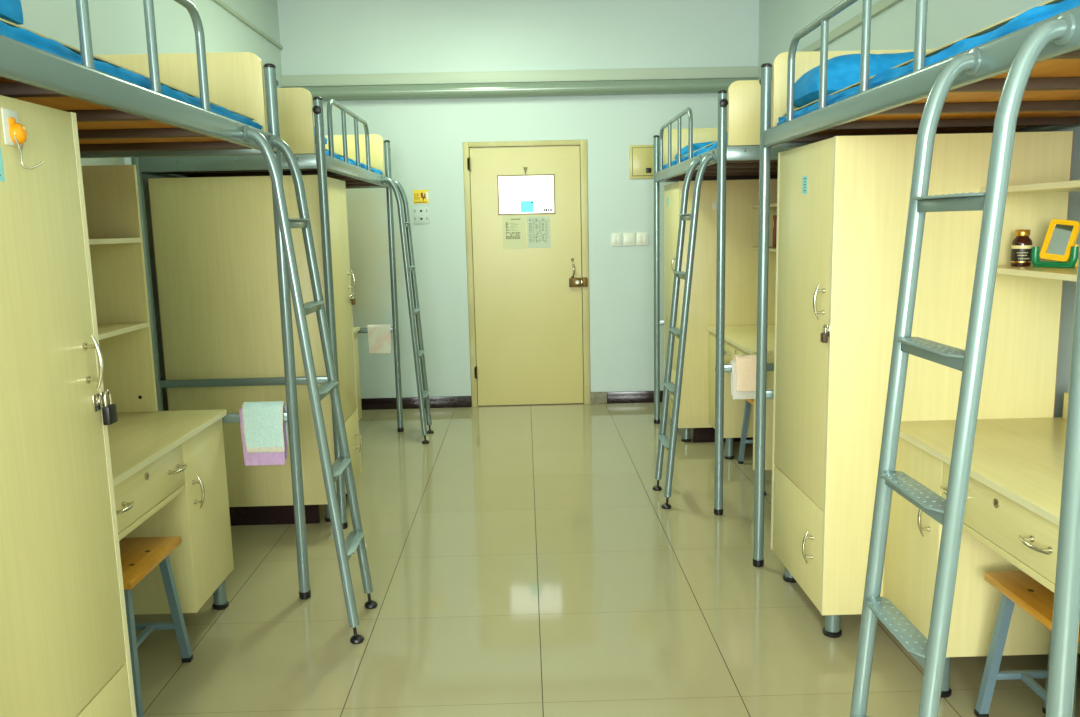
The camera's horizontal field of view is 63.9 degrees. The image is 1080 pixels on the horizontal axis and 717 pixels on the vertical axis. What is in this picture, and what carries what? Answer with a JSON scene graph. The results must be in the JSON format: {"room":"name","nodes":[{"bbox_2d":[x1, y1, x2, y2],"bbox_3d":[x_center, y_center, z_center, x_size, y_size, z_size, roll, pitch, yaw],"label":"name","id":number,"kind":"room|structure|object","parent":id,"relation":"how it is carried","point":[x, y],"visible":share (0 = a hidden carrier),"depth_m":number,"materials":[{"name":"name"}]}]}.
{"room":"dormitory room","nodes":[
{"label":"dormitory room","id":0,"kind":"room"},
{"bbox_2d":[20,0,281,410],"bbox_3d":[-1.905,-0.447,2.020,0.150,3.200,9.700,-1,9,-1],"label":"wall","id":1,"kind":"structure","parent":0,"point":[117,26],"depth_m":4.22,"materials":[{"name":"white paint"}]},
{"bbox_2d":[213,0,282,49],"bbox_3d":[-1.847,-1.615,1.842,0.020,0.024,9.400,-1,9,-1],"label":"trim","id":2,"kind":"structure","parent":1,"relation":"attached to","point":[219,2],"depth_m":5.66,"materials":[{"name":"grey"}]},
{"bbox_2d":[277,0,758,400],"bbox_3d":[-0.122,-1.216,6.768,3.600,3.200,0.150,-1,9,-1],"label":"wall","id":3,"kind":"structure","parent":0,"point":[426,136],"depth_m":6.61,"materials":[{"name":"paint"}]},
{"bbox_2d":[361,396,471,409],"bbox_3d":[-1.216,0.360,6.906,1.338,0.092,0.012,-1,9,-1],"label":"baseboard","id":4,"kind":"structure","parent":3,"relation":"attached to","point":[444,401],"depth_m":6.90,"materials":[{"name":"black tile"}]},
{"bbox_2d":[413,190,428,203],"bbox_3d":[-0.917,-1.247,6.670,0.120,0.103,0.002,-1,9,-1],"label":"warning sticker","id":5,"kind":"object","parent":3,"relation":"attached to","point":[419,196],"visible":1,"depth_m":6.67,"materials":[{"name":"yellow paper"}]},
{"bbox_2d":[413,207,429,223],"bbox_3d":[-0.917,-1.103,6.689,0.122,0.124,0.009,-1,9,-1],"label":"wall socket","id":6,"kind":"object","parent":3,"relation":"attached to","point":[421,215],"visible":1,"depth_m":6.69,"materials":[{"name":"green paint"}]},
{"bbox_2d":[281,78,757,99],"bbox_3d":[-0.138,-2.023,6.512,3.596,0.100,0.100,-1,9,-1],"label":"pipe","id":7,"kind":"object","parent":3,"relation":"attached to","point":[678,85],"visible":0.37,"depth_m":6.47,"materials":[{"name":"grey metal"}]},
{"bbox_2d":[281,66,759,86],"bbox_3d":[-0.141,-2.124,6.530,3.600,0.083,0.045,-1,9,-1],"label":"beam","id":8,"kind":"structure","parent":3,"relation":"attached to","point":[742,71],"depth_m":6.51,"materials":[{"name":"grey paint"}]},
{"bbox_2d":[463,140,590,406],"bbox_3d":[-0.093,-0.649,6.812,0.950,2.064,0.135,-1,9,-1],"label":"door","id":9,"kind":"structure","parent":3,"relation":"in","point":[529,328],"depth_m":6.78,"materials":[{"name":"beige paint"}]},
{"bbox_2d":[502,216,525,248],"bbox_3d":[-0.201,-0.979,6.730,0.180,0.254,0.002,-1,9,-1],"label":"notice sheet","id":10,"kind":"object","parent":9,"relation":"attached to","point":[513,227],"visible":1,"depth_m":6.73,"materials":[{"name":"beige paper"}]},
{"bbox_2d":[520,201,533,211],"bbox_3d":[-0.100,-1.179,6.715,0.104,0.087,0.002,-1,9,-1],"label":"sticky note","id":11,"kind":"object","parent":9,"relation":"attached to","point":[525,206],"visible":1,"depth_m":6.71,"materials":[{"name":"teal paper"}]},
{"bbox_2d":[527,216,550,247],"bbox_3d":[-0.010,-0.983,6.733,0.182,0.245,0.002,-1,9,-1],"label":"notice sheet","id":12,"kind":"object","parent":9,"relation":"attached to","point":[538,227],"visible":1,"depth_m":6.73,"materials":[{"name":"grey paper"}]},
{"bbox_2d":[541,208,552,211],"bbox_3d":[0.057,-1.152,6.723,0.093,0.028,0.001,-1,9,-1],"label":"print","id":13,"kind":"object","parent":9,"relation":"attached to","point":[542,209],"visible":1,"depth_m":6.72,"materials":[{"name":"white paper"}]},
{"bbox_2d":[611,233,621,245],"bbox_3d":[0.597,-0.927,6.743,0.082,0.100,0.014,-1,9,-1],"label":"light switch","id":14,"kind":"object","parent":3,"relation":"attached to","point":[616,238],"visible":1,"depth_m":6.74,"materials":[{"name":"white plastic"}]},
{"bbox_2d":[591,391,662,403],"bbox_3d":[1.061,0.300,6.940,1.306,0.098,0.013,-1,9,-1],"label":"baseboard","id":15,"kind":"structure","parent":3,"relation":"attached to","point":[626,396],"depth_m":6.93,"materials":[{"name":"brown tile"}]},
{"bbox_2d":[623,233,634,245],"bbox_3d":[0.696,-0.929,6.745,0.093,0.100,0.014,-1,9,-1],"label":"light switch","id":16,"kind":"object","parent":3,"relation":"attached to","point":[628,238],"visible":1,"depth_m":6.74,"materials":[{"name":"white plastic"}]},
{"bbox_2d":[629,145,653,178],"bbox_3d":[0.787,-1.511,6.651,0.200,0.254,0.026,-1,9,-1],"label":"electrical box","id":17,"kind":"object","parent":3,"relation":"attached to","point":[641,166],"visible":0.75,"depth_m":6.65,"materials":[{"name":"beige paint"}]},
{"bbox_2d":[636,232,647,245],"bbox_3d":[0.798,-0.932,6.746,0.092,0.100,0.014,-1,9,-1],"label":"light switch","id":18,"kind":"object","parent":3,"relation":"attached to","point":[642,237],"visible":1,"depth_m":6.74,"materials":[{"name":"white plastic"}]},
{"bbox_2d":[134,402,1079,716],"bbox_3d":[0.006,1.147,2.301,3.900,0.120,9.700,-1,9,-1],"label":"floor","id":19,"kind":"structure","parent":0,"point":[524,560],"depth_m":3.29,"materials":[{"name":"beige tile"}]},
{"bbox_2d":[0,95,136,716],"bbox_3d":[-1.309,0.372,1.621,0.811,1.676,0.618,-1,9,-1],"label":"wardrobe","id":20,"kind":"object","parent":19,"relation":"on","point":[65,648],"visible":0.98,"depth_m":1.69,"materials":[{"name":"brown wood"}]},
{"bbox_2d":[102,389,116,424],"bbox_3d":[-0.942,0.105,1.892,0.016,0.076,0.037,-1,9,-1],"label":"padlock","id":21,"kind":"object","parent":20,"relation":"hanging from","point":[109,412],"visible":1,"depth_m":1.88,"materials":[{"name":"black metal"}]},
{"bbox_2d":[119,536,192,716],"bbox_3d":[-1.288,0.832,2.695,0.235,0.441,0.409,-1,9,-1],"label":"stool","id":22,"kind":"object","parent":19,"relation":"on","point":[140,556],"visible":0.53,"depth_m":2.74,"materials":[{"name":"orange wood"}]},
{"bbox_2d":[107,409,233,614],"bbox_3d":[-1.439,0.656,2.782,0.600,0.768,1.056,-1,9,-1],"label":"desk","id":23,"kind":"object","parent":19,"relation":"on","point":[169,475],"visible":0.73,"depth_m":2.95,"materials":[{"name":"brown wood"}]},
{"bbox_2d":[81,165,157,412],"bbox_3d":[-1.594,-0.166,2.653,0.328,0.902,1.055,-1,9,-1],"label":"shelf unit","id":24,"kind":"object","parent":23,"relation":"on","point":[111,196],"visible":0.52,"depth_m":3.15,"materials":[{"name":"brown wood"}]},
{"bbox_2d":[0,0,377,643],"bbox_3d":[-1.210,0.082,2.250,1.170,2.055,2.074,-1,9,-1],"label":"bed","id":25,"kind":"object","parent":19,"relation":"on","point":[116,117],"visible":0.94,"depth_m":2.90,"materials":[{"name":"grey metal"}]},
{"bbox_2d":[0,21,262,129],"bbox_3d":[-1.372,-0.655,2.134,0.806,0.076,1.954,-1,9,-1],"label":"mattress","id":26,"kind":"object","parent":25,"relation":"on","point":[22,35],"visible":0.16,"depth_m":1.94,"materials":[{"name":"blue fabric"}]},
{"bbox_2d":[0,18,253,119],"bbox_3d":[-1.369,-0.695,2.128,0.748,0.005,1.898,-1,9,-1],"label":"mat","id":27,"kind":"object","parent":26,"relation":"on","point":[77,51],"visible":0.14,"depth_m":1.98,"materials":[{"name":"fabric"}]},
{"bbox_2d":[0,0,22,24],"bbox_3d":[-1.269,-0.721,1.425,0.543,0.244,0.537,-1,9,-1],"label":"pillow","id":28,"kind":"object","parent":27,"relation":"on","point":[10,10],"visible":0.88,"depth_m":1.65,"materials":[{"name":"blue fabric"}]},
{"bbox_2d":[239,407,286,465],"bbox_3d":[-1.051,0.295,3.296,0.165,0.222,0.041,-1,9,-1],"label":"towel","id":29,"kind":"object","parent":25,"relation":"hanging from","point":[268,458],"visible":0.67,"depth_m":3.29,"materials":[{"name":"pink fabric"}]},
{"bbox_2d":[242,401,288,452],"bbox_3d":[-1.042,0.258,3.291,0.156,0.191,0.069,-1,9,-1],"label":"towel","id":30,"kind":"object","parent":25,"relation":"hanging from","point":[263,430],"visible":0.99,"depth_m":3.26,"materials":[{"name":"fabric"}]},
{"bbox_2d":[148,175,361,525],"bbox_3d":[-1.371,-0.049,4.375,0.824,1.676,0.565,-1,9,-1],"label":"wardrobe","id":31,"kind":"object","parent":19,"relation":"on","point":[214,242],"visible":0.63,"depth_m":4.08,"materials":[{"name":"brown wood"}]},
{"bbox_2d":[352,294,355,304],"bbox_3d":[-0.995,-0.317,4.619,0.016,0.061,0.029,-1,9,-1],"label":"padlock","id":32,"kind":"object","parent":31,"relation":"hanging from","point":[353,299],"visible":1,"depth_m":4.61,"materials":[{"name":"gold metal"}]},
{"bbox_2d":[131,88,433,528],"bbox_3d":[-1.299,-0.340,5.006,1.098,2.055,2.064,-1,9,-1],"label":"bed","id":33,"kind":"object","parent":19,"relation":"on","point":[296,106],"visible":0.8,"depth_m":4.06,"materials":[{"name":"grey metal"}]},
{"bbox_2d":[315,145,382,174],"bbox_3d":[-1.432,-1.077,4.891,0.790,0.076,1.944,-1,9,-1],"label":"mattress","id":34,"kind":"object","parent":33,"relation":"on","point":[362,165],"visible":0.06,"depth_m":4.83,"materials":[{"name":"blue fabric"}]},
{"bbox_2d":[325,148,378,169],"bbox_3d":[-1.429,-1.117,4.885,0.733,0.005,1.888,-1,9,-1],"label":"mat","id":35,"kind":"object","parent":34,"relation":"on","point":[325,148],"visible":0.04,"depth_m":4.68,"materials":[{"name":"fabric"}]},
{"bbox_2d":[367,324,391,353],"bbox_3d":[-1.118,-0.136,6.047,0.164,0.202,0.040,-1,9,-1],"label":"towel","id":36,"kind":"object","parent":33,"relation":"hanging from","point":[379,336],"visible":1,"depth_m":6.03,"materials":[{"name":"white fabric"}]},
{"bbox_2d":[353,327,361,420],"bbox_3d":[-1.490,0.249,5.443,0.600,0.768,1.041,-1,9,-1],"label":"desk","id":37,"kind":"object","parent":19,"relation":"on","point":[355,329],"visible":0.06,"depth_m":5.88,"materials":[{"name":"brown wood"}]},
{"bbox_2d":[664,179,777,442],"bbox_3d":[1.233,-0.324,5.781,0.789,1.676,0.592,-1,9,-1],"label":"wardrobe","id":38,"kind":"object","parent":19,"relation":"on","point":[742,220],"visible":0.39,"depth_m":5.48,"materials":[{"name":"brown wood"}]},
{"bbox_2d":[653,80,793,514],"bbox_3d":[1.147,-0.408,5.091,1.146,2.055,2.062,-1,9,-1],"label":"bed","id":39,"kind":"object","parent":19,"relation":"on","point":[736,156],"visible":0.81,"depth_m":4.25,"materials":[{"name":"grey metal"}]},
{"bbox_2d":[663,141,716,168],"bbox_3d":[1.249,-1.165,4.977,0.818,0.105,1.942,-1,9,-1],"label":"mattress","id":40,"kind":"object","parent":39,"relation":"on","point":[702,150],"visible":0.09,"depth_m":4.69,"materials":[{"name":"blue fabric"}]},
{"bbox_2d":[666,140,717,163],"bbox_3d":[1.251,-1.205,4.971,0.761,0.034,1.886,-1,9,-1],"label":"mat","id":41,"kind":"object","parent":40,"relation":"on","point":[717,140],"visible":0.04,"depth_m":4.63,"materials":[{"name":"fabric"}]},
{"bbox_2d":[675,141,715,158],"bbox_3d":[1.183,-1.360,5.664,0.563,0.112,0.406,-1,9,-1],"label":"pillow","id":42,"kind":"object","parent":41,"relation":"on","point":[684,151],"visible":0.17,"depth_m":5.51,"materials":[{"name":"blue fabric"}]},
{"bbox_2d":[730,360,755,399],"bbox_3d":[0.990,0.100,4.161,0.146,0.188,0.040,-1,9,-1],"label":"towel","id":43,"kind":"object","parent":39,"relation":"hanging from","point":[744,394],"visible":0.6,"depth_m":4.15,"materials":[{"name":"white fabric"}]},
{"bbox_2d":[733,355,755,391],"bbox_3d":[1.003,0.067,4.156,0.141,0.172,0.074,-1,9,-1],"label":"towel","id":44,"kind":"object","parent":39,"relation":"hanging from","point":[745,364],"visible":0.66,"depth_m":4.12,"materials":[{"name":"beige fabric"}]},
{"bbox_2d":[706,324,774,494],"bbox_3d":[1.372,0.249,5.020,0.630,0.768,1.106,-1,9,-1],"label":"desk","id":45,"kind":"object","parent":19,"relation":"on","point":[739,339],"visible":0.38,"depth_m":5.16,"materials":[{"name":"brown wood"}]},
{"bbox_2d":[752,203,776,251],"bbox_3d":[1.504,-0.580,4.896,0.328,0.902,1.106,-1,9,-1],"label":"shelf unit","id":46,"kind":"object","parent":45,"relation":"on","point":[774,205],"visible":0.12,"depth_m":5.18,"materials":[{"name":"brown wood"}]},
{"bbox_2d":[773,216,776,247],"bbox_3d":[1.470,-0.755,5.149,0.150,0.185,0.040,-1,9,-1],"label":"book","id":47,"kind":"object","parent":46,"relation":"on","point":[775,217],"visible":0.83,"depth_m":5.14,"materials":[{"name":"red paper"}]},
{"bbox_2d":[773,215,776,243],"bbox_3d":[1.469,-0.763,5.189,0.140,0.190,0.033,-1,9,-1],"label":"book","id":48,"kind":"object","parent":46,"relation":"on","point":[773,215],"visible":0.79,"depth_m":5.19,"materials":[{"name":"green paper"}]},
{"bbox_2d":[738,399,754,479],"bbox_3d":[1.291,0.431,4.927,0.235,0.441,0.409,-1,9,-1],"label":"stool","id":49,"kind":"object","parent":19,"relation":"on","point":[743,441],"visible":0.19,"depth_m":5.08,"materials":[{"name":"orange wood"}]},
{"bbox_2d":[753,0,1079,716],"bbox_3d":[1.211,-0.008,2.478,1.118,2.055,2.070,-1,9,-1],"label":"bed","id":50,"kind":"object","parent":19,"relation":"on","point":[1027,79],"visible":0.94,"depth_m":1.79,"materials":[{"name":"grey metal"}]},
{"bbox_2d":[777,0,1079,124],"bbox_3d":[1.309,-0.751,2.366,0.798,0.076,1.950,-1,9,-1],"label":"mattress","id":51,"kind":"object","parent":50,"relation":"on","point":[1034,15],"visible":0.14,"depth_m":1.90,"materials":[{"name":"blue fabric"}]},
{"bbox_2d":[783,0,1063,114],"bbox_3d":[1.312,-0.791,2.360,0.741,0.005,1.894,-1,9,-1],"label":"mat","id":52,"kind":"object","parent":51,"relation":"on","point":[990,28],"visible":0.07,"depth_m":1.95,"materials":[{"name":"fabric"}]},
{"bbox_2d":[794,51,913,106],"bbox_3d":[1.221,-1.003,3.118,0.579,0.178,0.365,-1,9,-1],"label":"pillow","id":53,"kind":"object","parent":52,"relation":"on","point":[843,71],"visible":0.29,"depth_m":2.97,"materials":[{"name":"blue fabric"}]},
{"bbox_2d":[771,131,1073,637],"bbox_3d":[1.280,0.085,3.111,0.779,1.676,0.615,-1,9,-1],"label":"wardrobe","id":54,"kind":"object","parent":19,"relation":"on","point":[843,201],"visible":0.76,"depth_m":2.79,"materials":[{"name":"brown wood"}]},
{"bbox_2d":[820,325,827,342],"bbox_3d":[0.916,-0.080,2.790,0.016,0.058,0.027,-1,9,-1],"label":"padlock","id":55,"kind":"object","parent":54,"relation":"hanging from","point":[824,336],"visible":1,"depth_m":2.78,"materials":[{"name":"brown metal"}]},
{"bbox_2d":[883,417,1079,697],"bbox_3d":[1.428,0.656,2.363,0.620,0.768,1.039,-1,9,-1],"label":"desk","id":56,"kind":"object","parent":19,"relation":"on","point":[1012,516],"visible":0.55,"depth_m":2.52,"materials":[{"name":"brown wood"}]},
{"bbox_2d":[980,180,1079,419],"bbox_3d":[1.556,-0.173,2.239,0.328,0.902,1.038,-1,9,-1],"label":"shelf unit","id":57,"kind":"object","parent":56,"relation":"on","point":[1067,274],"visible":0.59,"depth_m":2.45,"materials":[{"name":"brown wood"}]},
{"bbox_2d":[1010,229,1032,266],"bbox_3d":[1.482,-0.340,2.662,0.057,0.112,0.058,-1,9,-1],"label":"bottle","id":58,"kind":"object","parent":57,"relation":"on","point":[1021,247],"visible":1,"depth_m":2.64,"materials":[{"name":"brown glass"}]},
{"bbox_2d":[1031,219,1079,267],"bbox_3d":[1.538,-0.344,2.576,0.050,0.142,0.133,-7,10,-32],"label":"vanity mirror","id":59,"kind":"object","parent":57,"relation":"on","point":[1059,245],"visible":0.95,"depth_m":2.57,"materials":[{"name":"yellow plastic"}]},
{"bbox_2d":[974,571,1079,716],"bbox_3d":[1.367,0.837,2.269,0.235,0.441,0.409,-1,9,-1],"label":"stool","id":60,"kind":"object","parent":19,"relation":"on","point":[1017,587],"visible":0.54,"depth_m":2.38,"materials":[{"name":"orange wood"}]},
{"bbox_2d":[758,0,1079,416],"bbox_3d":[1.843,-0.540,2.078,0.150,3.200,9.700,-1,9,-1],"label":"wall","id":61,"kind":"structure","parent":0,"point":[948,21],"depth_m":4.00,"materials":[{"name":"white paint"}]},
{"bbox_2d":[758,0,900,79],"bbox_3d":[1.737,-1.384,1.921,0.025,0.050,9.350,-1,9,-1],"label":"trim","id":62,"kind":"structure","parent":61,"relation":"attached to","point":[880,6],"depth_m":4.67,"materials":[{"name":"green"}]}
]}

